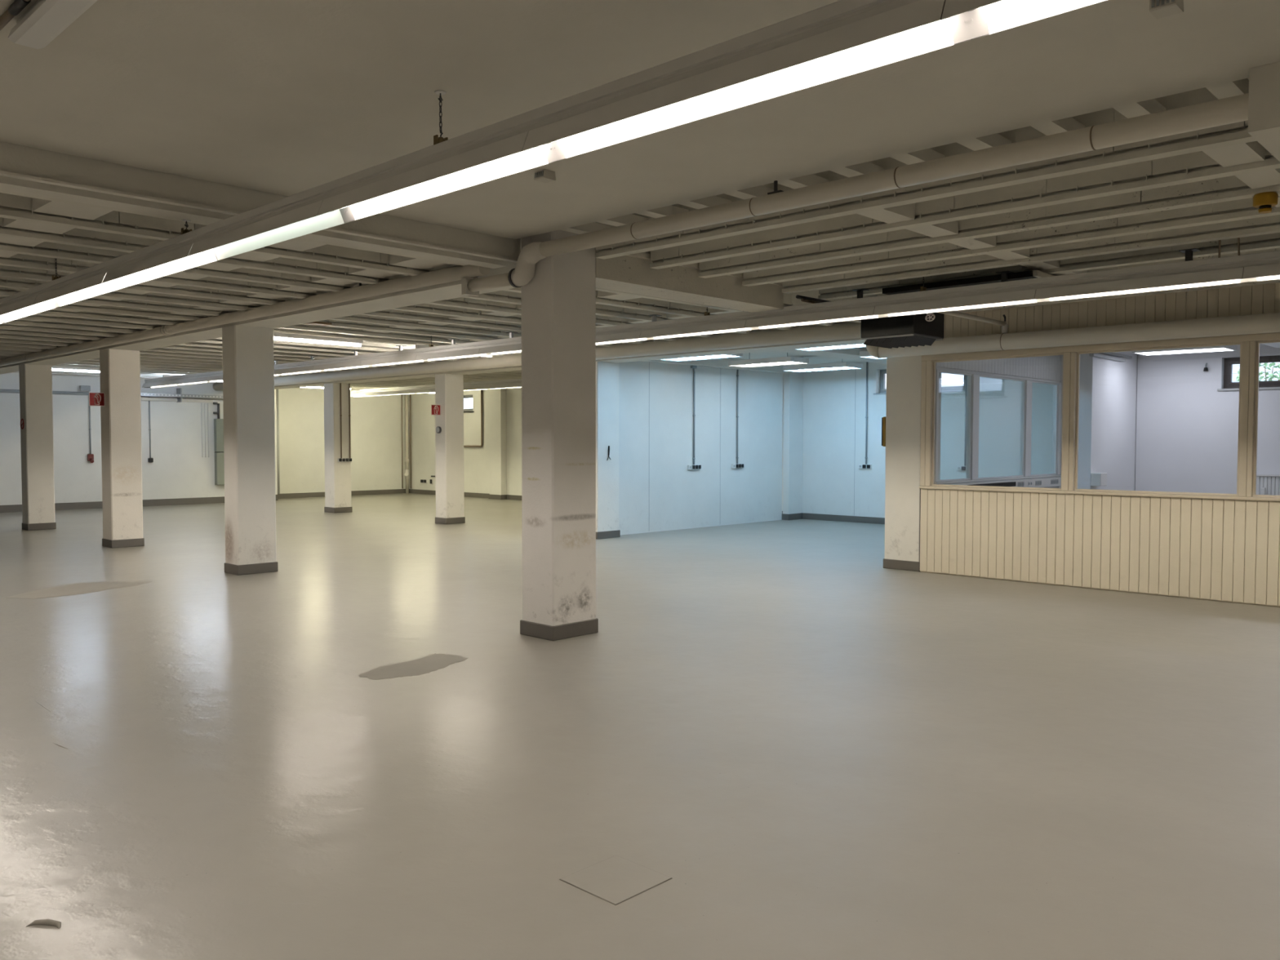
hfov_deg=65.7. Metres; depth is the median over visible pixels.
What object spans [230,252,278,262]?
ceiling
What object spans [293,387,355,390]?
ceiling
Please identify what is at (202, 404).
conduit
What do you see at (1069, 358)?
trim
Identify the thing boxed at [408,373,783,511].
wall
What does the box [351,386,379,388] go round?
ceiling
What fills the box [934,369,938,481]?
trim
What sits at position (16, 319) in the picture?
ceiling
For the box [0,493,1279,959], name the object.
floor
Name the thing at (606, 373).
pillar
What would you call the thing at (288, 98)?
ceiling panel
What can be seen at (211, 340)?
ceiling
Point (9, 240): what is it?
ceiling
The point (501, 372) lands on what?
ceiling
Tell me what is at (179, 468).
wall
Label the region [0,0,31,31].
conduit
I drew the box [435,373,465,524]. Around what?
pillar
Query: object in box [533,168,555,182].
ceiling fitting
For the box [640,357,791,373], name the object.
ceiling beam
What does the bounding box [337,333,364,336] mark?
ceiling
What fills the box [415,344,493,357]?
light
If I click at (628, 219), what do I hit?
ceiling
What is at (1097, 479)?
outlet box
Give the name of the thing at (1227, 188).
pipe
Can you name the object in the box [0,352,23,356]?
ceiling
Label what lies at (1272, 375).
shrub
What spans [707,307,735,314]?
ceiling
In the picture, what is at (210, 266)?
ceiling
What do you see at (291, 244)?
ceiling
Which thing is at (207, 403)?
conduit
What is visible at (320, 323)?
wooden board
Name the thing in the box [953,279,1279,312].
ceiling
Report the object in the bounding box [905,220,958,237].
ceiling
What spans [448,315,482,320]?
ceiling
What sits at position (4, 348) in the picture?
ceiling beam
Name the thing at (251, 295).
ceiling
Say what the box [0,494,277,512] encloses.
baseboard
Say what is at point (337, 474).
pillar
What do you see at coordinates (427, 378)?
ceiling
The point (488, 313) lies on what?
ceiling
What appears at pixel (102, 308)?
ceiling
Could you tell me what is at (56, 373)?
ceiling beam
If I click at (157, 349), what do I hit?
ceiling
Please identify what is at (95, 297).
ceiling
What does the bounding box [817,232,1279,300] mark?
ceiling beam
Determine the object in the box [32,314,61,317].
ceiling
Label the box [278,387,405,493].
wall
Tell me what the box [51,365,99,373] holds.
light
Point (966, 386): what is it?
conduit
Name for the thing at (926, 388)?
trim
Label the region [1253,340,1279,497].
window
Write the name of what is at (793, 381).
pier
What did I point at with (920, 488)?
trim
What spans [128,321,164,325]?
ceiling
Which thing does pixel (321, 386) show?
light
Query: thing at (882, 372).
window
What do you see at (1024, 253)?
ceiling
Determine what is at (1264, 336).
trim
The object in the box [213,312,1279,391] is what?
pipe
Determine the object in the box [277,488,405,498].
baseboard
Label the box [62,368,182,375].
ceiling
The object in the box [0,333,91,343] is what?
ceiling beam
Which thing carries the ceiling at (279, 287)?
attached to the ceiling
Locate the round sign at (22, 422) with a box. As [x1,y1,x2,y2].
[20,418,24,429]
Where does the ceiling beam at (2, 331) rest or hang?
attached to the ceiling
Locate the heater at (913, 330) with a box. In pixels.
[860,312,944,348]
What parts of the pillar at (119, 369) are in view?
skirting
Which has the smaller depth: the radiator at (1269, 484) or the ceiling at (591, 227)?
the ceiling at (591, 227)
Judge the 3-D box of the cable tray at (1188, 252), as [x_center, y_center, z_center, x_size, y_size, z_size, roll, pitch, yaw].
[-3.253,-1.939,15.068,22.400,0.314,0.120,2,3,44]
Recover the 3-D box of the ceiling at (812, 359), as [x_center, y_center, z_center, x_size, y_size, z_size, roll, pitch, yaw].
[3.581,-2.280,16.663,6.090,0.100,5.540,2,3,44]
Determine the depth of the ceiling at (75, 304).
11.24 m
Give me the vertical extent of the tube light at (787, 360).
0.265 m
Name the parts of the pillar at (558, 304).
skirting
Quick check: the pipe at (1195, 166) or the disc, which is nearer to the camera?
the pipe at (1195, 166)
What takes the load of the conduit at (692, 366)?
attached to the wall at (713, 495)
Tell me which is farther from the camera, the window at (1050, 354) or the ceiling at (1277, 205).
the window at (1050, 354)
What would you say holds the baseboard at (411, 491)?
attached to the wall at (476, 460)
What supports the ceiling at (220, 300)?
attached to the ceiling
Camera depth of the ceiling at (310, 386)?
28.39 m
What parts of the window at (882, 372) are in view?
sash, sash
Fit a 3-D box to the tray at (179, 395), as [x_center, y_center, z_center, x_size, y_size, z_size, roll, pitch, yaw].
[-11.701,-2.135,24.926,0.255,0.350,3.200,2,3,44]
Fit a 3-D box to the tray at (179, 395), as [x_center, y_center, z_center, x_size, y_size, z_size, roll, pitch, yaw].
[-11.703,-2.120,24.928,0.240,0.080,3.200,2,3,44]
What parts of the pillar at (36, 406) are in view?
skirting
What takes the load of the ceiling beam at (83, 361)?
attached to the ceiling
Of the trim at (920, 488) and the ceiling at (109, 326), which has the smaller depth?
the trim at (920, 488)
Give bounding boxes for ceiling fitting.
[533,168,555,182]
[1149,0,1183,18]
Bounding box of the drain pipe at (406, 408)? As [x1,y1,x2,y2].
[404,394,408,493]
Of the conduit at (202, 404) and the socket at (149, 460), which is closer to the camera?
the socket at (149, 460)
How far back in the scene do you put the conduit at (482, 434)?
28.42 m
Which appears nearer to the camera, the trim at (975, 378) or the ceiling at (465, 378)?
the trim at (975, 378)
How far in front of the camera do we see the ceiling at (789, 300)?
11.42 m
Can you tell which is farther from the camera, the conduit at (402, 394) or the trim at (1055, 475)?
the conduit at (402, 394)
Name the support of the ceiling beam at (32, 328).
attached to the ceiling
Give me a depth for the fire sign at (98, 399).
14.88 m
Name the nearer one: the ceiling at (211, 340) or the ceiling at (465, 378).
the ceiling at (211, 340)
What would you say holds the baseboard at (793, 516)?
attached to the wall at (832, 455)
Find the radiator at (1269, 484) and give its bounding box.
[1256,474,1279,495]
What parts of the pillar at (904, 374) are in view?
skirting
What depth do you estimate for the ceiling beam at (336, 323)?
13.75 m
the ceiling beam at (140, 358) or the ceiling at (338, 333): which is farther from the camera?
the ceiling beam at (140, 358)
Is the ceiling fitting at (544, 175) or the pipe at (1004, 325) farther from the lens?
the pipe at (1004, 325)
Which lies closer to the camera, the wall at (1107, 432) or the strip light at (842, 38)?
the strip light at (842, 38)
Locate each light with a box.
[0,0,1107,324]
[8,0,97,48]
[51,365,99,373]
[142,237,1279,387]
[162,374,222,382]
[273,332,363,346]
[299,385,351,390]
[350,378,521,397]
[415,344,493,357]
[660,353,742,361]
[728,352,808,367]
[782,356,862,372]
[798,343,866,351]
[859,351,886,359]
[1131,344,1237,355]
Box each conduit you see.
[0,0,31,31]
[0,389,88,395]
[88,405,91,453]
[148,396,151,457]
[201,404,203,457]
[204,403,205,457]
[207,403,208,457]
[275,389,279,493]
[339,382,351,457]
[401,394,403,488]
[409,394,411,488]
[463,390,483,447]
[690,364,697,464]
[736,369,738,463]
[865,362,867,464]
[964,375,967,466]
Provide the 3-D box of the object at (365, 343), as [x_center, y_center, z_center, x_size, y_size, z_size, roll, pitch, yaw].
[-4.191,-2.281,15.695,0.100,0.340,5.510,2,3,44]
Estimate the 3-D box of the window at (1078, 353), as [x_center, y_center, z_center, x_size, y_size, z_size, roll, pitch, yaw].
[5.408,-0.624,10.421,1.600,1.528,0.032,2,3,44]
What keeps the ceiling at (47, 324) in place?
attached to the ceiling
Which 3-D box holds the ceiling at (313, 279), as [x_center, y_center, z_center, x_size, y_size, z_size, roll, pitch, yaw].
[-2.830,-2.067,9.570,0.570,0.300,0.440,2,3,44]
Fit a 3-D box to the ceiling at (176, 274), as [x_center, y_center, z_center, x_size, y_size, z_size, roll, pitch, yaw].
[-4.172,-2.054,9.164,0.570,0.300,0.360,2,3,44]
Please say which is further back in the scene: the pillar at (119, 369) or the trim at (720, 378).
the trim at (720, 378)
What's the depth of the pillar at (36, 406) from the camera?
17.98 m
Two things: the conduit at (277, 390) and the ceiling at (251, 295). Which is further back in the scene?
the conduit at (277, 390)
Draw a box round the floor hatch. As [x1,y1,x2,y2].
[559,855,671,905]
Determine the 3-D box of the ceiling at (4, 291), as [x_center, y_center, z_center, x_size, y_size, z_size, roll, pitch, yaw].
[-9.801,-1.943,6.763,0.104,0.350,14.150,2,3,44]
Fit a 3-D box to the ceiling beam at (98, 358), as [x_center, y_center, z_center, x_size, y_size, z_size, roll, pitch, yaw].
[-8.618,-2.446,19.917,0.100,0.340,5.510,2,3,44]
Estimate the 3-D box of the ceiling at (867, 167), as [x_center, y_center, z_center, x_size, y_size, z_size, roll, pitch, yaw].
[1.314,-1.930,6.122,0.110,0.085,0.570,2,3,44]
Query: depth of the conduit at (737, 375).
19.33 m
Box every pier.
[488,388,506,494]
[782,364,803,514]
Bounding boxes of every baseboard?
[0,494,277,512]
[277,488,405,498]
[408,488,782,513]
[782,512,884,524]
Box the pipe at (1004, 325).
[924,311,1007,333]
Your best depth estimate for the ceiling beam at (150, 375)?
21.98 m
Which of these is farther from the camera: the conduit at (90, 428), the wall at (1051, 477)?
the conduit at (90, 428)
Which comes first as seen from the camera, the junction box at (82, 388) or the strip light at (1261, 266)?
the strip light at (1261, 266)
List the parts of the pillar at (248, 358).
skirting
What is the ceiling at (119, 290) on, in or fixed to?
attached to the ceiling
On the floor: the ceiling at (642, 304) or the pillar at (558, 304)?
the pillar at (558, 304)
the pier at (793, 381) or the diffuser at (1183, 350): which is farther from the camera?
the pier at (793, 381)
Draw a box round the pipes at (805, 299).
[795,294,829,303]
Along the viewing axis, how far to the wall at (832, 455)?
17.54 m
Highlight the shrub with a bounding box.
[1235,362,1279,381]
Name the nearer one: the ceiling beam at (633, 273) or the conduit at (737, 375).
the ceiling beam at (633, 273)
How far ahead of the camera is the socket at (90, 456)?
23.58 m
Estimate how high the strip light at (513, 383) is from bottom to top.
0.624 m
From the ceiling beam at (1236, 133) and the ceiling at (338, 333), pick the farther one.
the ceiling at (338, 333)
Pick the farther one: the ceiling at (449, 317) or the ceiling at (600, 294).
the ceiling at (449, 317)
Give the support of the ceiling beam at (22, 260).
attached to the ceiling
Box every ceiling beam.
[0,141,519,268]
[0,238,520,374]
[274,320,865,389]
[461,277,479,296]
[595,250,783,312]
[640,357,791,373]
[776,346,886,364]
[1248,61,1279,161]
[1262,342,1279,347]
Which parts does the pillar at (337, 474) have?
skirting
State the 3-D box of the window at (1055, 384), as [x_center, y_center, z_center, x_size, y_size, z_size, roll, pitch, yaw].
[5.961,-0.756,14.688,0.040,1.376,1.008,2,3,44]
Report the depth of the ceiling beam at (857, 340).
15.34 m
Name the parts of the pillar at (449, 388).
skirting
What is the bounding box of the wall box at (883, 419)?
[881,416,885,446]
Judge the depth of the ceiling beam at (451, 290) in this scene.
10.91 m
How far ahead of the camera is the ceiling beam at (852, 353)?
15.47 m
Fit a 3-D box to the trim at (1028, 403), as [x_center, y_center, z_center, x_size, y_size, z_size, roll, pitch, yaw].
[5.547,-0.740,14.255,0.090,1.378,0.190,2,3,44]
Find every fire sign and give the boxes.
[88,391,105,406]
[431,404,440,415]
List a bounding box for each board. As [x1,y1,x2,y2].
[302,321,331,325]
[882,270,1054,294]
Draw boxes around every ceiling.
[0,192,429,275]
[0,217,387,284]
[0,235,44,246]
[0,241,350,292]
[0,251,16,257]
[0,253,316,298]
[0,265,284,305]
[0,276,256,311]
[0,286,230,315]
[0,296,205,320]
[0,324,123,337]
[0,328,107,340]
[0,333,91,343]
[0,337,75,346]
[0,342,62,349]
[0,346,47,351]
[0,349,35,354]
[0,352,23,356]
[0,355,11,359]
[2,320,142,333]
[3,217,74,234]
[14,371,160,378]
[16,319,43,321]
[18,315,162,329]
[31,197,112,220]
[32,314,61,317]
[35,310,183,325]
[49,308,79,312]
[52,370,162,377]
[53,364,286,377]
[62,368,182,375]
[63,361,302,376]
[69,302,100,306]
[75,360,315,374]
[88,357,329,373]
[90,296,124,301]
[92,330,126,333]
[109,326,146,329]
[113,288,148,294]
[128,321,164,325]
[138,281,176,287]
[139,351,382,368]
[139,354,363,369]
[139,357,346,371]
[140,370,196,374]
[142,347,404,366]
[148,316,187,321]
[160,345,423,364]
[164,272,206,279]
[169,311,211,316]
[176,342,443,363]
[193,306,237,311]
[195,262,241,271]
[195,338,466,360]
[213,337,484,359]
[218,299,265,306]
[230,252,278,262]
[247,293,297,300]
[266,239,326,251]
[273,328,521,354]
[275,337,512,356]
[277,284,328,293]
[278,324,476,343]
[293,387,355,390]
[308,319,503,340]
[310,386,367,389]
[311,276,365,287]
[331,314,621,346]
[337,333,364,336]
[347,266,408,279]
[350,382,407,386]
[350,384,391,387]
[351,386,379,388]
[357,382,425,386]
[360,309,653,343]
[363,329,387,333]
[373,381,434,385]
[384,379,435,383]
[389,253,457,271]
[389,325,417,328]
[391,303,686,340]
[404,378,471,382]
[416,377,487,382]
[417,320,447,325]
[424,297,721,337]
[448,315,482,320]
[463,290,759,333]
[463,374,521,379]
[463,377,503,380]
[469,373,521,377]
[481,310,516,316]
[490,371,521,375]
[502,287,799,329]
[516,304,521,309]
[559,222,611,234]
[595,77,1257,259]
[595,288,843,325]
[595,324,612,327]
[596,213,648,226]
[597,290,642,300]
[627,319,648,323]
[636,204,688,217]
[666,313,692,319]
[677,195,731,208]
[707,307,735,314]
[724,185,773,199]
[728,351,862,364]
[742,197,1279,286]
[777,173,829,188]
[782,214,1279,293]
[783,289,861,323]
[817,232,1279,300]
[829,161,884,177]
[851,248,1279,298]
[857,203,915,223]
[889,148,945,164]
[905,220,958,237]
[949,235,995,249]
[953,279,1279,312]
[956,133,1011,151]
[986,248,1030,260]
[1019,259,1059,270]
[1030,116,1084,135]
[1052,270,1086,275]
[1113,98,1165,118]
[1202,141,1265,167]
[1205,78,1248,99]
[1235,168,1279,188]
[1274,193,1279,207]
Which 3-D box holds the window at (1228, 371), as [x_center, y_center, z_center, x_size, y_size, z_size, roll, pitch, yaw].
[9.968,-1.626,14.645,2.370,0.480,0.095,2,3,44]
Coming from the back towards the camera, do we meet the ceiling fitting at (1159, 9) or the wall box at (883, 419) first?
the wall box at (883, 419)
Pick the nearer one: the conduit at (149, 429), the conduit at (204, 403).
the conduit at (149, 429)
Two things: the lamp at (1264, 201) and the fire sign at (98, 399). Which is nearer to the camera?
the lamp at (1264, 201)
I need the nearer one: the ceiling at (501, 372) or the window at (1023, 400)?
the window at (1023, 400)
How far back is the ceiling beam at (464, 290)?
8.45 m
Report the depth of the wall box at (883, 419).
12.63 m
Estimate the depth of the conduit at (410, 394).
30.92 m
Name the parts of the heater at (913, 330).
louvre rail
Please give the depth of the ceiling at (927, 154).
5.82 m
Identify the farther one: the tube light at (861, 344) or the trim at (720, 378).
the trim at (720, 378)
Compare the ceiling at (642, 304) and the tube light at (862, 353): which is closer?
the ceiling at (642, 304)
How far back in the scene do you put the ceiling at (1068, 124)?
5.25 m
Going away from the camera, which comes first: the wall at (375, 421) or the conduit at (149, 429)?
the conduit at (149, 429)
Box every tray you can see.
[140,387,222,402]
[140,392,222,399]
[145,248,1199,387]
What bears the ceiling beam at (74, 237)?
attached to the ceiling
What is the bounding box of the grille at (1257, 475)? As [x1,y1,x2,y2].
[1256,474,1279,476]
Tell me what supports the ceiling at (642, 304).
attached to the ceiling
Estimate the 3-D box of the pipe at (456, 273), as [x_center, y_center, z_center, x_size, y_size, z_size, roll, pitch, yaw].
[-8.211,-2.083,14.900,19.090,0.226,0.132,2,3,44]
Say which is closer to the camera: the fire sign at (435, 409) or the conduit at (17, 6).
the conduit at (17, 6)
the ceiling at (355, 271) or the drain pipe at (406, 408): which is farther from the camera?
the drain pipe at (406, 408)
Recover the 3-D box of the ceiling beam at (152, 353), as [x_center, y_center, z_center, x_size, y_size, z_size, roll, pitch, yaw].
[-7.142,-2.392,18.509,0.100,0.340,5.510,2,3,44]
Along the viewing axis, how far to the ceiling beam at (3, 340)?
15.24 m
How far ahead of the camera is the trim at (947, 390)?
18.42 m
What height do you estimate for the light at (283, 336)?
0.105 m
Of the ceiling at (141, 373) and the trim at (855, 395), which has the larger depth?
the ceiling at (141, 373)
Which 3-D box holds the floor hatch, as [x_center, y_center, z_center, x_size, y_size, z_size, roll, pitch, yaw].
[-0.088,1.461,3.635,0.293,0.003,0.295,2,3,44]
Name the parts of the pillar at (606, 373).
skirting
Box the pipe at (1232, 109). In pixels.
[467,93,1248,292]
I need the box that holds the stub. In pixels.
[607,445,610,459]
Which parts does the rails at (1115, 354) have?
rail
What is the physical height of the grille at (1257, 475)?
0.025 m
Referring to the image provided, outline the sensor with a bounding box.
[1203,363,1208,371]
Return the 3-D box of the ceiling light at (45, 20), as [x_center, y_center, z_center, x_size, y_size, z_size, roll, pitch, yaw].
[-1.235,-1.707,2.769,3.300,0.100,0.126,2,3,44]
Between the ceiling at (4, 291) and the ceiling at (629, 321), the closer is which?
the ceiling at (4, 291)
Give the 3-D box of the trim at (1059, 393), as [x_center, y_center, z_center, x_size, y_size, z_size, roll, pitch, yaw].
[6.341,-0.771,15.086,0.090,1.378,0.090,2,3,44]
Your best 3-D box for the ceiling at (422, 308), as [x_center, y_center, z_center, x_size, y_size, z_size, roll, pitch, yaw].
[-1.237,-2.171,12.879,0.104,0.340,5.510,2,3,44]
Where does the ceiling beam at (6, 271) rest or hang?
attached to the ceiling
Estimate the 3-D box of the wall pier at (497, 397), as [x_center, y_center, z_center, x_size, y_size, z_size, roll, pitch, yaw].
[-3.993,-1.186,27.832,0.520,3.450,0.195,2,3,44]
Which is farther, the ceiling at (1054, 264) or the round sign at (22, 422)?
the round sign at (22, 422)
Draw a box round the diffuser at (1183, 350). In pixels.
[1135,347,1231,355]
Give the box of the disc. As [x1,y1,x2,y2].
[435,426,441,433]
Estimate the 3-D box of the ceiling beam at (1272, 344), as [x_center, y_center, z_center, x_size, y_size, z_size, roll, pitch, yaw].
[7.560,-1.960,12.564,0.300,0.140,5.990,2,3,44]
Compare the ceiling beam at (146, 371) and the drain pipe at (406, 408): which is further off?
the drain pipe at (406, 408)
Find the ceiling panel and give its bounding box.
[0,0,1279,239]
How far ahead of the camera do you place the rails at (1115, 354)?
15.18 m
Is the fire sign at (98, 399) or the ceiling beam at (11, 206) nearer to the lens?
the ceiling beam at (11, 206)
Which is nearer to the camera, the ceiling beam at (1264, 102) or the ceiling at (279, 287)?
the ceiling beam at (1264, 102)
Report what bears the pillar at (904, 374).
on the floor
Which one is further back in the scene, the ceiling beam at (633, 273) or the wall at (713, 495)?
the wall at (713, 495)
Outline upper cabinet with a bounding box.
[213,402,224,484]
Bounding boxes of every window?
[463,395,472,411]
[880,368,964,393]
[931,353,1063,490]
[937,370,971,481]
[977,374,1025,479]
[1031,381,1057,475]
[1074,342,1241,496]
[1223,355,1279,388]
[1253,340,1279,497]
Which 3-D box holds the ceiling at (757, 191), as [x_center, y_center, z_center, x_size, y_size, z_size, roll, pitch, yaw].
[0.721,-1.952,6.688,0.110,0.085,0.570,2,3,44]
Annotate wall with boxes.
[0,372,277,505]
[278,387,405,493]
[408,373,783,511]
[617,360,782,534]
[802,343,1279,517]
[933,282,1279,355]
[936,355,1061,382]
[948,476,1058,488]
[1058,351,1137,490]
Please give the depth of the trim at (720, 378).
18.99 m
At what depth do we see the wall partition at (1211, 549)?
10.71 m
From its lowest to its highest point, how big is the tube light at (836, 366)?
0.265 m
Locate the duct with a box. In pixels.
[942,476,1061,487]
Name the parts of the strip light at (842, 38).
chain, chain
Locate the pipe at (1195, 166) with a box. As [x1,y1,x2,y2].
[649,149,1279,269]
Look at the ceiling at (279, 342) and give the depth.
15.96 m
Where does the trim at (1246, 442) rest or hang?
attached to the wall partition at (1211, 549)
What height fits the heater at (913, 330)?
0.567 m
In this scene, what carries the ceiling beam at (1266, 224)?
attached to the ceiling
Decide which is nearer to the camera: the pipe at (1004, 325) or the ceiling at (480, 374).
the pipe at (1004, 325)
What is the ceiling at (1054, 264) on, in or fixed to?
attached to the ceiling
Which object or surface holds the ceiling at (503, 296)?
attached to the ceiling
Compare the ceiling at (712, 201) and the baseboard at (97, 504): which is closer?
the ceiling at (712, 201)
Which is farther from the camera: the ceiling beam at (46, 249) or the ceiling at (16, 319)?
the ceiling at (16, 319)
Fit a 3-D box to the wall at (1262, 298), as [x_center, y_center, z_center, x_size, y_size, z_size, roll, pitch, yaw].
[8.145,-1.740,7.771,12.830,0.795,0.084,2,3,44]
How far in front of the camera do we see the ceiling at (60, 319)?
12.64 m
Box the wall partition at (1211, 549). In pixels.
[920,488,1279,607]
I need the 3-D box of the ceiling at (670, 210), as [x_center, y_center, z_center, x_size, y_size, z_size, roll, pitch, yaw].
[0.127,-1.974,7.254,0.110,0.085,0.570,2,3,44]
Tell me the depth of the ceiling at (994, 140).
5.54 m
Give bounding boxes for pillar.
[18,364,56,530]
[99,348,144,548]
[222,324,278,575]
[324,382,352,512]
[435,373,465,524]
[520,222,598,640]
[595,361,620,539]
[883,355,941,571]
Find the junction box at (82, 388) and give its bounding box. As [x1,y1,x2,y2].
[79,385,90,391]
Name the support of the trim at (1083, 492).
attached to the wall partition at (1211, 549)
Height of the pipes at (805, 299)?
0.070 m
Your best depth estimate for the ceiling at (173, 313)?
12.09 m
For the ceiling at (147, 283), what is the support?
attached to the ceiling
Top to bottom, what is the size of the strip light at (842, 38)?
0.640 m
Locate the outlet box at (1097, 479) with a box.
[1090,472,1106,486]
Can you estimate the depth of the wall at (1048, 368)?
13.92 m
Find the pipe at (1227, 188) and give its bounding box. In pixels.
[697,175,1279,278]
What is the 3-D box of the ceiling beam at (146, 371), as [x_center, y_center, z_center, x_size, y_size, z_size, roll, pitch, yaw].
[-10.586,-2.520,21.793,0.100,0.340,5.510,2,3,44]
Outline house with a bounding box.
[885,362,1279,388]
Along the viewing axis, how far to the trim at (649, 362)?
17.56 m
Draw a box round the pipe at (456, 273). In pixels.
[0,264,489,366]
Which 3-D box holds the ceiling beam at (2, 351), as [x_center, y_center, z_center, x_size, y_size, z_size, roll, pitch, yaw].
[-15.293,-2.148,12.000,0.100,0.350,14.150,2,3,44]
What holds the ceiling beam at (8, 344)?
attached to the ceiling
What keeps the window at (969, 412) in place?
in the wall at (1051, 477)
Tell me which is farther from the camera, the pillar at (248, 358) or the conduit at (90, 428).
the conduit at (90, 428)
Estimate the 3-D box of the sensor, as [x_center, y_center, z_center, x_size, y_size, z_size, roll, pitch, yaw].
[8.826,-1.763,15.464,0.068,0.129,0.068,0,2,-1]
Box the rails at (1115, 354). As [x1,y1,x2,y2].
[1088,352,1132,361]
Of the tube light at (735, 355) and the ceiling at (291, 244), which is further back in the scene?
the tube light at (735, 355)
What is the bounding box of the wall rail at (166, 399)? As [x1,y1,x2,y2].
[140,397,213,402]
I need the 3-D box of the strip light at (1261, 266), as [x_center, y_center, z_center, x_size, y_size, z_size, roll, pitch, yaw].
[-2.176,-2.060,13.800,24.720,0.635,0.200,2,3,44]
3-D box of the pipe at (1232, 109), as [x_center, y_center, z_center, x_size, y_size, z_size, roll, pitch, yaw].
[3.527,-1.592,3.728,13.725,0.393,0.170,2,3,44]
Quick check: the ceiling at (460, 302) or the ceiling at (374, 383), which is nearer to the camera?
the ceiling at (460, 302)
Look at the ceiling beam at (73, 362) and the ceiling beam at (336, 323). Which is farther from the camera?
the ceiling beam at (73, 362)
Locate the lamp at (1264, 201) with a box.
[1253,191,1279,213]
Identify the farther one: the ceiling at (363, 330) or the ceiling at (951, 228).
the ceiling at (363, 330)
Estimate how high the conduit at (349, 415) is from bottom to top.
1.749 m
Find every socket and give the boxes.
[87,453,93,462]
[147,457,153,462]
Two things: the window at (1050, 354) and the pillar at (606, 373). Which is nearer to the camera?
the window at (1050, 354)
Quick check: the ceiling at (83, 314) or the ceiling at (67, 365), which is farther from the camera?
the ceiling at (67, 365)
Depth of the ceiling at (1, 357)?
17.94 m
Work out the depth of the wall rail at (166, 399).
25.00 m
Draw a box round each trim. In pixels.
[648,361,649,497]
[720,377,720,465]
[853,395,855,515]
[873,390,967,394]
[919,485,1279,501]
[919,488,920,571]
[920,360,933,485]
[921,332,1279,360]
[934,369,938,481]
[934,474,1061,484]
[936,368,1061,383]
[965,373,979,479]
[1019,380,1032,476]
[1052,383,1061,475]
[1061,351,1076,490]
[1217,386,1279,391]
[1238,341,1256,497]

